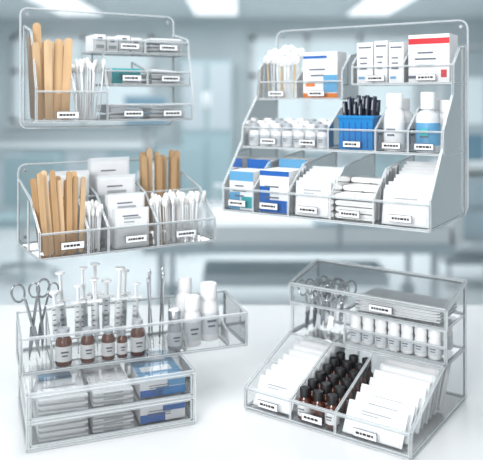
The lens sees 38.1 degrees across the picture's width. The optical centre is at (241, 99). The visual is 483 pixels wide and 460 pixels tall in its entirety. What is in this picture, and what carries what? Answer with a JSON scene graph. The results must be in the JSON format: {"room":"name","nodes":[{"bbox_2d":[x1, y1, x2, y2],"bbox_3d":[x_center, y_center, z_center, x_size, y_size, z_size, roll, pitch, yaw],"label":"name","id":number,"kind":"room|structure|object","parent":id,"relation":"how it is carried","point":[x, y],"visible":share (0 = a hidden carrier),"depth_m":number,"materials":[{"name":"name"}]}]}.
{"room":"medical clinic room","nodes":[
{"label":"medical clinic room","id":0,"kind":"room"},
{"bbox_2d":[0,19,482,193],"bbox_3d":[0.000,0.186,9.050,7.000,2.450,0.100,0,0,0],"label":"wall","id":1,"kind":"structure","parent":0,"point":[207,38],"depth_m":9.00,"materials":[{"name":"paint"}]},
{"bbox_2d":[6,36,153,125],"bbox_3d":[-2.025,-0.244,8.932,1.910,1.150,0.125,0,0,0],"label":"window","id":2,"kind":"structure","parent":1,"relation":"in","point":[116,93],"depth_m":8.98,"materials":[{"name":"white"}]},
{"bbox_2d":[251,36,415,121],"bbox_3d":[1.175,-0.169,8.932,2.210,1.300,0.125,0,0,0],"label":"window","id":3,"kind":"structure","parent":1,"relation":"in","point":[317,109],"depth_m":8.98,"materials":[{"name":"white"}]},
{"bbox_2d":[438,44,482,131],"bbox_3d":[2.950,0.356,8.947,0.860,2.130,0.095,0,0,0],"label":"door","id":4,"kind":"structure","parent":1,"relation":"in","point":[475,57],"depth_m":8.93,"materials":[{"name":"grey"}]},
{"bbox_2d":[0,228,482,304],"bbox_3d":[0.000,1.461,3.500,7.200,0.100,11.200,0,0,0],"label":"floor","id":5,"kind":"structure","parent":0,"point":[138,263],"depth_m":5.66,"materials":[{"name":"plastic"}]},
{"bbox_2d":[0,155,59,284],"bbox_3d":[-1.724,0.936,5.600,0.548,0.950,0.544,0,0,0],"label":"office chair","id":6,"kind":"object","parent":5,"relation":"on","point":[8,218],"visible":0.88,"depth_m":5.79,"materials":[{"name":"teal"}]},
{"bbox_2d":[0,141,157,211],"bbox_3d":[-2.100,0.951,8.630,2.060,0.840,0.660,0,0,0],"label":"base cabinet","id":7,"kind":"object","parent":5,"relation":"on","point":[67,151],"visible":0.43,"depth_m":8.33,"materials":[{"name":"grey"}]},
{"bbox_2d":[123,95,168,152],"bbox_3d":[-0.980,0.681,7.240,0.500,1.460,0.450,0,0,0],"label":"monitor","id":8,"kind":"object","parent":5,"relation":"on","point":[127,99],"visible":0.37,"depth_m":7.17,"materials":[{"name":"grey"}]},
{"bbox_2d":[155,147,200,255],"bbox_3d":[-0.594,0.936,6.600,0.548,0.950,0.544,0,0,0],"label":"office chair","id":9,"kind":"object","parent":5,"relation":"on","point":[190,157],"visible":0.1,"depth_m":6.79,"materials":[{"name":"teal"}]},
{"bbox_2d":[181,59,232,205],"bbox_3d":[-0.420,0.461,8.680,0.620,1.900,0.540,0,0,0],"label":"door","id":10,"kind":"structure","parent":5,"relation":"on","point":[210,128],"depth_m":8.43,"materials":[{"name":"teal"}]},
{"bbox_2d":[0,305,482,459],"bbox_3d":[0.000,0.961,1.130,3.000,0.900,1.240,0,0,0],"label":"countertop","id":11,"kind":"structure","parent":5,"relation":"on","point":[223,429],"depth_m":1.15,"materials":[{"name":"white"}]},
{"bbox_2d":[15,290,247,451],"bbox_3d":[-0.173,0.434,1.167,0.379,0.151,0.193,0,0,-21],"label":"organizer","id":12,"kind":"object","parent":11,"relation":"on","point":[235,316],"visible":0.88,"depth_m":1.13,"materials":[{"name":"plastic"}]},
{"bbox_2d":[10,278,58,359],"bbox_3d":[-0.341,0.358,1.156,0.084,0.130,0.040,0,0,-27],"label":"scissors","id":13,"kind":"object","parent":12,"relation":"in","point":[33,332],"visible":0.96,"depth_m":1.14,"materials":[{"name":"silver metal"}]},
{"bbox_2d":[31,357,133,442],"bbox_3d":[-0.259,0.472,1.122,0.141,0.066,0.151,0,0,-21],"label":"packets","id":14,"kind":"object","parent":12,"relation":"in","point":[101,374],"visible":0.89,"depth_m":1.07,"materials":[{"name":"paper"}]},
{"bbox_2d":[46,262,142,353],"bbox_3d":[-0.254,0.353,1.196,0.160,0.139,0.063,0,0,-21],"label":"syringe","id":15,"kind":"object","parent":12,"relation":"in","point":[58,308],"visible":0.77,"depth_m":1.18,"materials":[{"name":"clear plastic"}]},
{"bbox_2d":[55,318,144,366],"bbox_3d":[-0.229,0.394,1.143,0.145,0.058,0.027,0,0,-21],"label":"bottles","id":16,"kind":"object","parent":12,"relation":"in","point":[63,345],"visible":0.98,"depth_m":1.14,"materials":[{"name":"brown glass"}]},
{"bbox_2d":[125,349,184,423],"bbox_3d":[-0.144,0.468,1.152,0.072,0.068,0.121,0,0,-21],"label":"cartons","id":17,"kind":"object","parent":12,"relation":"in","point":[167,365],"visible":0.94,"depth_m":1.11,"materials":[{"name":"blue cardboard"}]},
{"bbox_2d":[146,267,164,348],"bbox_3d":[-0.149,0.360,1.220,0.032,0.126,0.065,0,0,0],"label":"forceps","id":18,"kind":"object","parent":12,"relation":"in","point":[148,279],"visible":0.99,"depth_m":1.21,"materials":[{"name":"silver metal"}]},
{"bbox_2d":[167,276,218,350],"bbox_3d":[-0.083,0.372,1.230,0.086,0.102,0.106,0,0,0],"label":"plastic bottles","id":19,"kind":"object","parent":12,"relation":"in","point":[188,304],"visible":0.98,"depth_m":1.23,"materials":[{"name":"white plastic"}]},
{"bbox_2d":[245,258,467,459],"bbox_3d":[0.194,0.409,1.175,0.293,0.202,0.254,0,0,35],"label":"desk organizer","id":20,"kind":"object","parent":11,"relation":"on","point":[357,432],"visible":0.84,"depth_m":1.16,"materials":[{"name":"plastic"}]},
{"bbox_2d":[253,328,347,414],"bbox_3d":[0.108,0.469,1.226,0.075,0.072,0.208,0,0,35],"label":"packets","id":21,"kind":"object","parent":20,"relation":"in","point":[285,377],"visible":0.77,"depth_m":1.20,"materials":[{"name":"paper"}]},
{"bbox_2d":[297,275,356,332],"bbox_3d":[0.155,0.375,1.286,0.101,0.091,0.069,0,0,27],"label":"scissors","id":22,"kind":"object","parent":20,"relation":"in","point":[319,314],"visible":0.88,"depth_m":1.28,"materials":[{"name":"silver metal"}]},
{"bbox_2d":[298,351,372,428],"bbox_3d":[0.156,0.471,1.149,0.072,0.066,0.148,0,0,35],"label":"glass bottles","id":23,"kind":"object","parent":20,"relation":"in","point":[329,385],"visible":0.94,"depth_m":1.12,"materials":[{"name":"brown"}]},
{"bbox_2d":[342,349,450,448],"bbox_3d":[0.253,0.471,1.119,0.099,0.071,0.206,0,0,36],"label":"envelopes","id":24,"kind":"object","parent":20,"relation":"in","point":[396,393],"visible":0.93,"depth_m":1.09,"materials":[{"name":"paper"}]},
{"bbox_2d":[350,310,452,359],"bbox_3d":[0.274,0.397,1.206,0.163,0.048,0.078,0,0,35],"label":"bottles","id":25,"kind":"object","parent":20,"relation":"in","point":[359,322],"visible":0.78,"depth_m":1.18,"materials":[{"name":"white plastic"}]},
{"bbox_2d":[355,287,456,322],"bbox_3d":[0.283,0.353,1.205,0.151,0.023,0.084,0,0,35],"label":"sheets","id":26,"kind":"object","parent":20,"relation":"in","point":[401,310],"visible":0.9,"depth_m":1.19,"materials":[{"name":"paper"}]},
{"bbox_3d":[0.000,0.061,1.219,1.500,0.900,0.478,0,0,0],"label":"glass wall","id":27,"kind":"structure","parent":11,"relation":"on","visible":0},
{"bbox_2d":[19,7,192,128],"bbox_3d":[-0.239,-0.056,1.259,0.294,0.213,0.095,0,0,-30],"label":"organizer","id":28,"kind":"object","parent":27,"relation":"attached to","point":[62,115],"visible":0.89,"depth_m":1.24,"materials":[{"name":"plastic"}]},
{"bbox_2d":[27,23,72,119],"bbox_3d":[-0.329,-0.049,1.200,0.068,0.166,0.059,0,0,-26],"label":"tongue depressors","id":29,"kind":"object","parent":28,"relation":"in","point":[53,61],"visible":0.96,"depth_m":1.19,"materials":[{"name":"brown wood"}]},
{"bbox_2d":[71,57,105,119],"bbox_3d":[-0.272,-0.021,1.232,0.052,0.110,0.058,0,0,-26],"label":"cotton swabs","id":30,"kind":"object","parent":28,"relation":"in","point":[92,67],"visible":0.97,"depth_m":1.22,"materials":[{"name":"white fabric"}]},
{"bbox_2d":[86,34,141,52],"bbox_3d":[-0.232,-0.101,1.270,0.088,0.030,0.053,0,0,-30],"label":"boxes","id":31,"kind":"object","parent":28,"relation":"in","point":[99,45],"visible":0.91,"depth_m":1.25,"materials":[{"name":"white cardboard"}]},
{"bbox_2d":[102,68,140,84],"bbox_3d":[-0.218,-0.042,1.266,0.054,0.028,0.056,0,0,-30],"label":"carton","id":32,"kind":"object","parent":28,"relation":"in","point":[113,77],"visible":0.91,"depth_m":1.24,"materials":[{"name":"teal cardboard"}]},
{"bbox_2d":[97,38,185,120],"bbox_3d":[-0.184,-0.038,1.292,0.150,0.151,0.069,0,0,-30],"label":"packets","id":33,"kind":"object","parent":28,"relation":"in","point":[156,112],"visible":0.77,"depth_m":1.28,"materials":[{"name":"paper"}]},
{"bbox_2d":[17,157,215,260],"bbox_3d":[-0.218,0.182,1.236,0.313,0.141,0.154,0,0,-30],"label":"organizer","id":34,"kind":"object","parent":27,"relation":"attached to","point":[32,247],"visible":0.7,"depth_m":1.19,"materials":[{"name":"plastic"}]},
{"bbox_2d":[30,170,85,255],"bbox_3d":[-0.299,0.180,1.140,0.083,0.136,0.045,0,0,-30],"label":"tongue depressors","id":35,"kind":"object","parent":34,"relation":"in","point":[52,216],"visible":0.87,"depth_m":1.13,"materials":[{"name":"brown wood"}]},
{"bbox_2d":[47,170,88,240],"bbox_3d":[-0.304,0.185,1.225,0.063,0.126,0.051,0,0,-29],"label":"pads","id":36,"kind":"object","parent":34,"relation":"in","point":[80,173],"visible":0.21,"depth_m":1.21,"materials":[{"name":"paper"}]},
{"bbox_2d":[84,199,103,250],"bbox_3d":[-0.251,0.208,1.169,0.047,0.080,0.039,0,0,42],"label":"cotton swabs","id":37,"kind":"object","parent":34,"relation":"in","point":[95,209],"visible":0.89,"depth_m":1.16,"materials":[{"name":"white fabric"}]},
{"bbox_2d":[88,157,148,248],"bbox_3d":[-0.215,0.176,1.231,0.074,0.144,0.124,0,0,-31],"label":"packs","id":38,"kind":"object","parent":34,"relation":"in","point":[108,175],"visible":0.87,"depth_m":1.21,"materials":[{"name":"paper"}]},
{"bbox_2d":[139,148,179,231],"bbox_3d":[-0.157,0.169,1.328,0.087,0.158,0.039,0,0,-29],"label":"tongue depressors","id":39,"kind":"object","parent":34,"relation":"in","point":[145,159],"visible":0.56,"depth_m":1.31,"materials":[{"name":"brown wood"}]},
{"bbox_2d":[150,190,205,243],"bbox_3d":[-0.113,0.205,1.252,0.112,0.086,0.062,0,0,-31],"label":"cotton swabs","id":40,"kind":"object","parent":34,"relation":"in","point":[171,201],"visible":1,"depth_m":1.24,"materials":[{"name":"white fabric"}]},
{"bbox_2d":[222,20,468,232],"bbox_3d":[0.179,0.030,1.232,0.383,0.339,0.200,0,0,33],"label":"organizer","id":41,"kind":"object","parent":27,"relation":"attached to","point":[447,201],"visible":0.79,"depth_m":1.20,"materials":[{"name":"plastic"}]},
{"bbox_2d":[229,157,316,213],"bbox_3d":[0.059,0.151,1.273,0.120,0.088,0.111,0,0,33],"label":"cartons","id":42,"kind":"object","parent":41,"relation":"on","point":[280,178],"visible":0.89,"depth_m":1.24,"materials":[{"name":"white cardboard"}]},
{"bbox_2d":[264,45,304,97],"bbox_3d":[0.085,-0.056,1.355,0.083,0.104,0.052,0,0,33],"label":"round-tip swabs","id":43,"kind":"object","parent":41,"relation":"in","point":[288,55],"visible":1,"depth_m":1.35,"materials":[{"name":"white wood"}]},
{"bbox_2d":[249,118,332,148],"bbox_3d":[0.097,0.060,1.295,0.163,0.050,0.072,0,0,33],"label":"bottles","id":44,"kind":"object","parent":41,"relation":"on","point":[285,137],"visible":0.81,"depth_m":1.27,"materials":[{"name":"white plastic"}]},
{"bbox_2d":[295,166,343,217],"bbox_3d":[0.138,0.156,1.201,0.066,0.078,0.075,0,0,33],"label":"pads","id":45,"kind":"object","parent":41,"relation":"in","point":[320,180],"visible":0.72,"depth_m":1.18,"materials":[{"name":"paper"}]},
{"bbox_2d":[303,51,345,97],"bbox_3d":[0.156,-0.046,1.314,0.070,0.085,0.041,0,0,33],"label":"carton","id":46,"kind":"object","parent":41,"relation":"on","point":[317,66],"visible":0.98,"depth_m":1.29,"materials":[{"name":"white cardboard"}]},
{"bbox_2d":[334,176,382,220],"bbox_3d":[0.208,0.163,1.173,0.071,0.061,0.092,0,0,33],"label":"folded gauze","id":47,"kind":"object","parent":41,"relation":"in","point":[365,187],"visible":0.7,"depth_m":1.15,"materials":[{"name":"fabric"}]},
{"bbox_2d":[337,115,382,149],"bbox_3d":[0.207,0.056,1.215,0.067,0.058,0.052,0,0,33],"label":"basket","id":48,"kind":"object","parent":41,"relation":"on","point":[346,122],"visible":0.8,"depth_m":1.19,"materials":[{"name":"blue plastic"}]},
{"bbox_2d":[342,95,380,115],"bbox_3d":[0.207,0.036,1.214,0.060,0.090,0.039,0,0,33],"label":"pens","id":49,"kind":"object","parent":48,"relation":"in","point":[366,106],"visible":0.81,"depth_m":1.20,"materials":[{"name":"black plastic"}]},
{"bbox_2d":[357,41,408,83],"bbox_3d":[0.255,-0.067,1.250,0.086,0.074,0.046,0,0,33],"label":"cartons","id":50,"kind":"object","parent":41,"relation":"on","point":[376,53],"visible":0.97,"depth_m":1.23,"materials":[{"name":"white cardboard"}]},
{"bbox_2d":[382,161,438,227],"bbox_3d":[0.285,0.150,1.135,0.079,0.091,0.125,0,0,33],"label":"packets","id":51,"kind":"object","parent":41,"relation":"in","point":[413,184],"visible":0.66,"depth_m":1.10,"materials":[{"name":"paper"}]},
{"bbox_2d":[384,93,450,150],"bbox_3d":[0.299,0.037,1.196,0.120,0.096,0.084,0,0,0],"label":"plastic bottles","id":52,"kind":"object","parent":41,"relation":"in","point":[397,116],"visible":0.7,"depth_m":1.16,"materials":[{"name":"white plastic"}]},
{"bbox_2d":[416,92,440,152],"bbox_3d":[0.304,0.036,1.141,0.039,0.098,0.041,0,0,0],"label":"bottle","id":53,"kind":"object","parent":41,"relation":"on","point":[427,120],"visible":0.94,"depth_m":1.13,"materials":[{"name":"plastic"}]},
{"bbox_2d":[408,33,457,82],"bbox_3d":[0.329,-0.070,1.203,0.070,0.081,0.051,0,0,33],"label":"carton","id":54,"kind":"object","parent":41,"relation":"on","point":[440,49],"visible":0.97,"depth_m":1.18,"materials":[{"name":"white cardboard"}]},
{"bbox_2d":[134,164,462,304],"bbox_3d":[0.350,0.938,4.700,2.010,0.944,0.888,0,0,0],"label":"examination table","id":55,"kind":"object","parent":5,"relation":"on","point":[235,233],"visible":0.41,"depth_m":4.29,"materials":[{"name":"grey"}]},
{"bbox_2d":[429,132,482,288],"bbox_3d":[1.750,0.831,5.395,0.500,1.160,0.430,0,0,0],"label":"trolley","id":56,"kind":"object","parent":5,"relation":"on","point":[473,220],"visible":0.29,"depth_m":5.20,"materials":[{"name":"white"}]},
{"bbox_2d":[459,243,482,249],"bbox_3d":[2.176,0.936,6.400,0.548,0.950,0.544,0,0,0],"label":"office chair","id":57,"kind":"object","parent":5,"relation":"on","point":[469,245],"visible":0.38,"depth_m":6.34,"materials":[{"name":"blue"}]},
{"bbox_2d":[0,0,482,18],"bbox_3d":[0.000,-1.089,4.600,7.200,0.100,9.000,0,0,0],"label":"ceiling","id":58,"kind":"structure","parent":0,"point":[9,9],"depth_m":8.13,"materials":[{"name":"paint"}]},
{"bbox_2d":[26,0,107,15],"bbox_3d":[-1.900,-1.025,6.800,0.580,0.026,3.280,0,0,0],"label":"ceiling light panel","id":59,"kind":"object","parent":58,"relation":"in","point":[80,5],"depth_m":7.61,"materials":[{"name":"white plastic"}]},
{"bbox_2d":[183,0,240,15],"bbox_3d":[-0.300,-1.025,6.800,0.580,0.026,3.280,0,0,0],"label":"ceiling light panel","id":60,"kind":"object","parent":58,"relation":"in","point":[196,7],"depth_m":7.69,"materials":[{"name":"white plastic"}]},
{"bbox_2d":[342,0,416,15],"bbox_3d":[1.500,-1.025,6.800,0.580,0.026,3.280,0,0,0],"label":"ceiling light panel","id":61,"kind":"object","parent":58,"relation":"in","point":[360,7],"depth_m":7.69,"materials":[{"name":"white plastic"}]}
]}

